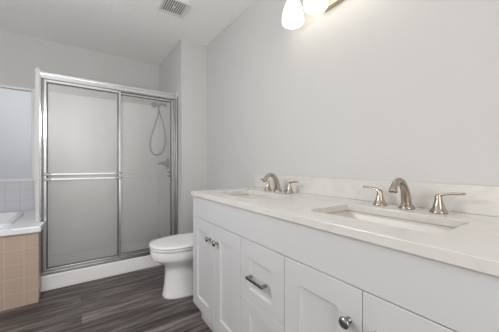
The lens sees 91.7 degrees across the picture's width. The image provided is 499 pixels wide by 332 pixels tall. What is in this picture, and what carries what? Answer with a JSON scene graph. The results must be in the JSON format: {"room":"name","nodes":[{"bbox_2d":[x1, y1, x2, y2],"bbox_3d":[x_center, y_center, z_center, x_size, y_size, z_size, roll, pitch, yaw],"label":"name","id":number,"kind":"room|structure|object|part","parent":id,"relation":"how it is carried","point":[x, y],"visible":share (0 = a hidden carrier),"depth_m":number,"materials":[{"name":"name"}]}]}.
{"room":"bathroom","nodes":[
{"label":"bathroom","id":0,"kind":"room"},
{"bbox_2d":[35,68,39,222],"bbox_3d":[-1.994,0.123,2.341,0.026,1.880,0.780,0,0,-35],"label":"wall partition","id":1,"kind":"structure","parent":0,"point":[37,70],"depth_m":2.02,"materials":[{"name":"grey paint"}]},
{"bbox_2d":[0,30,158,255],"bbox_3d":[-2.274,-0.157,2.683,3.029,2.440,0.100,0,0,-35],"label":"wall","id":2,"kind":"structure","parent":0,"point":[20,55],"depth_m":2.77,"materials":[{"name":"grey paint"}]},
{"bbox_2d":[0,85,34,181],"bbox_3d":[-2.742,-0.332,2.326,1.052,0.980,0.072,0,0,-35],"label":"window","id":3,"kind":"structure","parent":2,"relation":"in","point":[17,104],"depth_m":2.53,"materials":[{"name":"white glass"}]},
{"bbox_2d":[0,181,34,211],"bbox_3d":[-2.857,0.314,2.211,1.532,0.309,0.009,0,0,-35],"label":"tiled wall","id":4,"kind":"structure","parent":2,"relation":"attached to","point":[14,195],"depth_m":2.52,"materials":[{"name":"white tile"}]},
{"bbox_2d":[0,265,212,331],"bbox_3d":[-0.904,1.093,0.712,3.229,0.060,4.901,0,0,-35],"label":"floor","id":5,"kind":"structure","parent":0,"point":[133,301],"depth_m":1.77,"materials":[{"name":"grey wood"}]},
{"bbox_2d":[0,232,40,310],"bbox_3d":[-2.342,0.789,1.510,1.574,0.548,0.170,0,0,-35],"label":"tub apron","id":6,"kind":"object","parent":5,"relation":"on","point":[20,255],"visible":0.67,"depth_m":1.83,"materials":[{"name":"beige tile"}]},
{"bbox_2d":[0,210,43,236],"bbox_3d":[-2.546,0.669,1.828,1.580,0.458,0.972,0,0,-35],"label":"bathtub","id":7,"kind":"object","parent":5,"relation":"on","point":[15,222],"visible":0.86,"depth_m":1.95,"materials":[{"name":"white ceramic"}]},
{"bbox_2d":[0,211,23,227],"bbox_3d":[-2.556,0.669,1.746,1.305,0.458,0.685,0,0,-35],"label":"basin","id":8,"kind":"object","parent":7,"relation":"in","point":[7,219],"depth_m":2.21,"materials":[{"name":"white ceramic"}]},
{"bbox_2d":[41,89,177,291],"bbox_3d":[-1.502,0.123,2.682,1.171,1.880,0.779,0,0,-35],"label":"shower stall","id":9,"kind":"object","parent":5,"relation":"on","point":[82,130],"visible":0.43,"depth_m":2.90,"materials":[{"name":"white"}]},
{"bbox_3d":[-1.980,0.126,2.346,0.002,1.875,0.765,0,0,-35],"label":"panel","id":10,"kind":"part","parent":9,"relation":"part of","materials":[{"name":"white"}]},
{"bbox_3d":[-1.724,0.088,2.996,1.158,1.810,0.010,0,0,-35],"label":"panel","id":11,"kind":"part","parent":9,"relation":"part of","materials":[{"name":"white"}]},
{"bbox_2d":[39,71,177,276],"bbox_3d":[-1.302,0.065,2.393,1.174,1.736,0.100,0,0,-35],"label":"sliding shower door","id":12,"kind":"structure","parent":9,"relation":"in","point":[45,78],"depth_m":2.27,"materials":[{"name":"silver metal"}]},
{"bbox_3d":[-1.517,-0.734,2.234,0.546,0.030,0.016,0,0,-35],"label":"rail","id":13,"kind":"part","parent":12,"relation":"part of","materials":[{"name":"silver metal"}]},
{"bbox_3d":[-1.517,0.893,2.234,0.546,0.020,0.016,0,0,-35],"label":"rail","id":14,"kind":"part","parent":12,"relation":"part of","materials":[{"name":"silver metal"}]},
{"bbox_3d":[-1.092,0.893,2.566,0.520,0.020,0.016,0,0,-35],"label":"rail","id":15,"kind":"part","parent":12,"relation":"part of","materials":[{"name":"silver metal"}]},
{"bbox_3d":[-1.092,-0.734,2.566,0.520,0.030,0.016,0,0,-35],"label":"rail","id":16,"kind":"part","parent":12,"relation":"part of","materials":[{"name":"silver metal"}]},
{"bbox_2d":[149,102,166,155],"bbox_3d":[-1.129,-0.463,2.994,0.182,0.668,0.134,0,0,-35],"label":"shower","id":17,"kind":"object","parent":9,"relation":"attached to","point":[154,104],"visible":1,"depth_m":2.99,"materials":[{"name":"silver metal"}]},
{"bbox_2d":[158,158,168,168],"bbox_3d":[-1.054,-0.032,2.945,0.116,0.140,0.140,0,0,-35],"label":"shower valve","id":18,"kind":"object","parent":9,"relation":"attached to","point":[164,163],"visible":1,"depth_m":2.94,"materials":[{"name":"silver metal"}]},
{"bbox_3d":[-1.030,-0.032,2.962,0.056,0.140,0.140,0,0,-35],"label":"valve plate","id":19,"kind":"part","parent":18,"relation":"part of","materials":[{"name":"silver metal"}]},
{"bbox_3d":[-1.022,0.058,3.009,0.010,1.750,0.769,0,0,-35],"label":"panel","id":20,"kind":"part","parent":9,"relation":"part of","materials":[{"name":"white"}]},
{"bbox_2d":[149,233,192,299],"bbox_3d":[-0.489,0.677,2.114,0.725,0.772,0.462,0,0,-35],"label":"toilet","id":21,"kind":"object","parent":5,"relation":"on","point":[175,252],"visible":0.31,"depth_m":1.94,"materials":[{"name":"white ceramic"}]},
{"bbox_3d":[-0.579,0.652,2.051,0.504,0.016,0.378,0,0,-35],"label":"seat","id":22,"kind":"part","parent":21,"relation":"part of","materials":[{"name":"white plastic"}]},
{"bbox_3d":[-0.579,0.631,2.051,0.504,0.021,0.378,0,0,-35],"label":"lid","id":23,"kind":"part","parent":21,"relation":"part of","materials":[{"name":"white plastic"}]},
{"bbox_2d":[193,196,498,331],"bbox_3d":[0.253,0.633,1.190,0.578,0.860,1.507,0,0,-35],"label":"vanity cabinet","id":24,"kind":"object","parent":5,"relation":"on","point":[253,271],"visible":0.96,"depth_m":0.80,"materials":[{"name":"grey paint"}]},
{"bbox_3d":[-0.289,0.637,1.537,0.020,0.590,0.318,0,0,-35],"label":"door","id":25,"kind":"part","parent":24,"relation":"part of","materials":[{"name":"grey paint"}]},
{"bbox_3d":[-0.117,0.637,1.290,0.020,0.590,0.280,0,0,-35],"label":"door","id":26,"kind":"part","parent":24,"relation":"part of","materials":[{"name":"grey paint"}]},
{"bbox_3d":[0.028,0.497,1.038,0.030,0.012,0.120,0,0,-35],"label":"handle","id":27,"kind":"part","parent":24,"relation":"part of","materials":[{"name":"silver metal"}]},
{"bbox_3d":[0.051,0.772,1.048,0.020,0.319,0.306,0,0,-35],"label":"drawer","id":28,"kind":"part","parent":24,"relation":"part of","materials":[{"name":"grey paint"}]},
{"bbox_3d":[0.051,0.476,1.048,0.020,0.270,0.306,0,0,-35],"label":"drawer","id":29,"kind":"part","parent":24,"relation":"part of","materials":[{"name":"grey paint"}]},
{"bbox_3d":[0.227,0.637,0.794,0.020,0.590,0.308,0,0,-35],"label":"door","id":30,"kind":"part","parent":24,"relation":"part of","materials":[{"name":"grey paint"}]},
{"bbox_2d":[191,175,498,276],"bbox_3d":[0.264,0.136,1.194,0.558,0.131,1.524,0,0,-35],"label":"countertop","id":31,"kind":"structure","parent":24,"relation":"on","point":[473,244],"depth_m":0.88,"materials":[{"name":"white stone"}]},
{"bbox_2d":[234,194,271,198],"bbox_3d":[0.015,0.269,1.498,0.303,0.133,0.469,0,0,-35],"label":"sink","id":32,"kind":"object","parent":31,"relation":"in","point":[250,196],"visible":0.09,"depth_m":1.70,"materials":[{"name":"grey ceramic"}]},
{"bbox_2d":[261,173,298,193],"bbox_3d":[0.150,0.109,1.596,0.159,0.127,0.370,0,0,-35],"label":"faucet","id":33,"kind":"object","parent":31,"relation":"on","point":[289,190],"visible":0.99,"depth_m":1.59,"materials":[{"name":"silver metal"}]},
{"bbox_3d":[0.131,0.138,1.713,0.057,0.069,0.057,0,0,-35],"label":"handle","id":34,"kind":"part","parent":33,"relation":"part of","materials":[{"name":"silver metal"}]},
{"bbox_3d":[0.150,0.109,1.596,0.159,0.127,0.058,0,0,-35],"label":"spout","id":35,"kind":"part","parent":33,"relation":"part of","materials":[{"name":"silver metal"}]},
{"bbox_3d":[0.253,0.138,1.537,0.057,0.069,0.057,0,0,-35],"label":"handle","id":36,"kind":"part","parent":33,"relation":"part of","materials":[{"name":"silver metal"}]},
{"bbox_2d":[327,210,454,233],"bbox_3d":[0.461,0.269,0.856,0.303,0.133,0.469,0,0,-35],"label":"sink","id":37,"kind":"object","parent":31,"relation":"in","point":[396,222],"visible":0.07,"depth_m":0.93,"materials":[{"name":"grey ceramic"}]},
{"bbox_2d":[362,178,465,213],"bbox_3d":[0.597,0.109,0.954,0.159,0.127,0.370,0,0,-35],"label":"faucet","id":38,"kind":"object","parent":31,"relation":"on","point":[438,207],"visible":1,"depth_m":0.95,"materials":[{"name":"grey metal"}]},
{"bbox_3d":[0.557,0.105,1.100,0.021,0.025,0.085,0,0,-35],"label":"lever","id":39,"kind":"part","parent":38,"relation":"part of","materials":[{"name":"silver metal"}]},
{"bbox_3d":[0.577,0.138,1.071,0.057,0.069,0.057,0,0,-35],"label":"handle","id":40,"kind":"part","parent":38,"relation":"part of","materials":[{"name":"silver metal"}]},
{"bbox_3d":[0.597,0.109,0.954,0.159,0.127,0.058,0,0,-35],"label":"spout","id":41,"kind":"part","parent":38,"relation":"part of","materials":[{"name":"silver metal"}]},
{"bbox_3d":[0.699,0.138,0.895,0.057,0.069,0.057,0,0,-35],"label":"handle","id":42,"kind":"part","parent":38,"relation":"part of","materials":[{"name":"silver metal"}]},
{"bbox_3d":[0.720,0.105,0.866,0.021,0.025,0.085,0,0,-35],"label":"lever","id":43,"kind":"part","parent":38,"relation":"part of","materials":[{"name":"silver metal"}]},
{"bbox_3d":[0.273,0.440,0.684,0.033,0.033,0.033,0,0,-35],"label":"knob","id":44,"kind":"part","parent":24,"relation":"part of","materials":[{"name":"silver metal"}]},
{"bbox_3d":[0.398,0.637,0.549,0.020,0.590,0.285,0,0,-35],"label":"door","id":45,"kind":"part","parent":24,"relation":"part of","materials":[{"name":"grey paint"}]},
{"bbox_2d":[0,0,253,65],"bbox_3d":[-0.904,-1.407,0.712,3.229,0.060,4.901,0,0,-35],"label":"ceiling","id":46,"kind":"structure","parent":0,"point":[136,30],"depth_m":2.32,"materials":[{"name":"white paint"}]},
{"bbox_2d":[158,0,190,17],"bbox_3d":[-0.648,-1.367,2.080,0.220,0.018,0.225,0,0,-35],"label":"ceiling vent","id":47,"kind":"object","parent":46,"relation":"in","point":[178,8],"visible":1,"depth_m":2.08,"materials":[{"name":"white plastic"}]},
{"bbox_2d":[159,38,206,237],"bbox_3d":[-0.866,-0.157,3.055,0.294,2.440,0.896,0,0,-35],"label":"wall column","id":48,"kind":"structure","parent":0,"point":[183,72],"depth_m":2.68,"materials":[{"name":"grey paint"}]},
{"bbox_2d":[207,0,498,189],"bbox_3d":[0.381,-0.157,1.605,0.100,2.440,4.901,0,0,-35],"label":"wall","id":49,"kind":"structure","parent":0,"point":[380,90],"depth_m":1.25,"materials":[{"name":"grey paint"}]},
{"bbox_2d":[282,0,342,28],"bbox_3d":[0.437,-0.978,1.273,0.186,0.229,0.658,0,0,-35],"label":"vanity light","id":50,"kind":"object","parent":49,"relation":"attached to","point":[292,17],"visible":1,"depth_m":1.41,"materials":[{"name":"white glass"}]},
{"bbox_3d":[0.264,-0.938,1.474,0.131,0.150,0.130,0,0,-35],"label":"lamp shade","id":51,"kind":"part","parent":50,"relation":"part of","materials":[{"name":"white glass"}]},
{"bbox_3d":[0.364,-0.938,1.330,0.131,0.150,0.130,0,0,-35],"label":"lamp shade","id":52,"kind":"part","parent":50,"relation":"part of","materials":[{"name":"white glass"}]},
{"bbox_2d":[255,175,498,216],"bbox_3d":[0.485,0.121,1.348,0.020,0.103,1.524,0,0,-35],"label":"backsplash","id":53,"kind":"structure","parent":49,"relation":"attached to","point":[480,200],"depth_m":1.04,"materials":[{"name":"white stone"}]}
]}

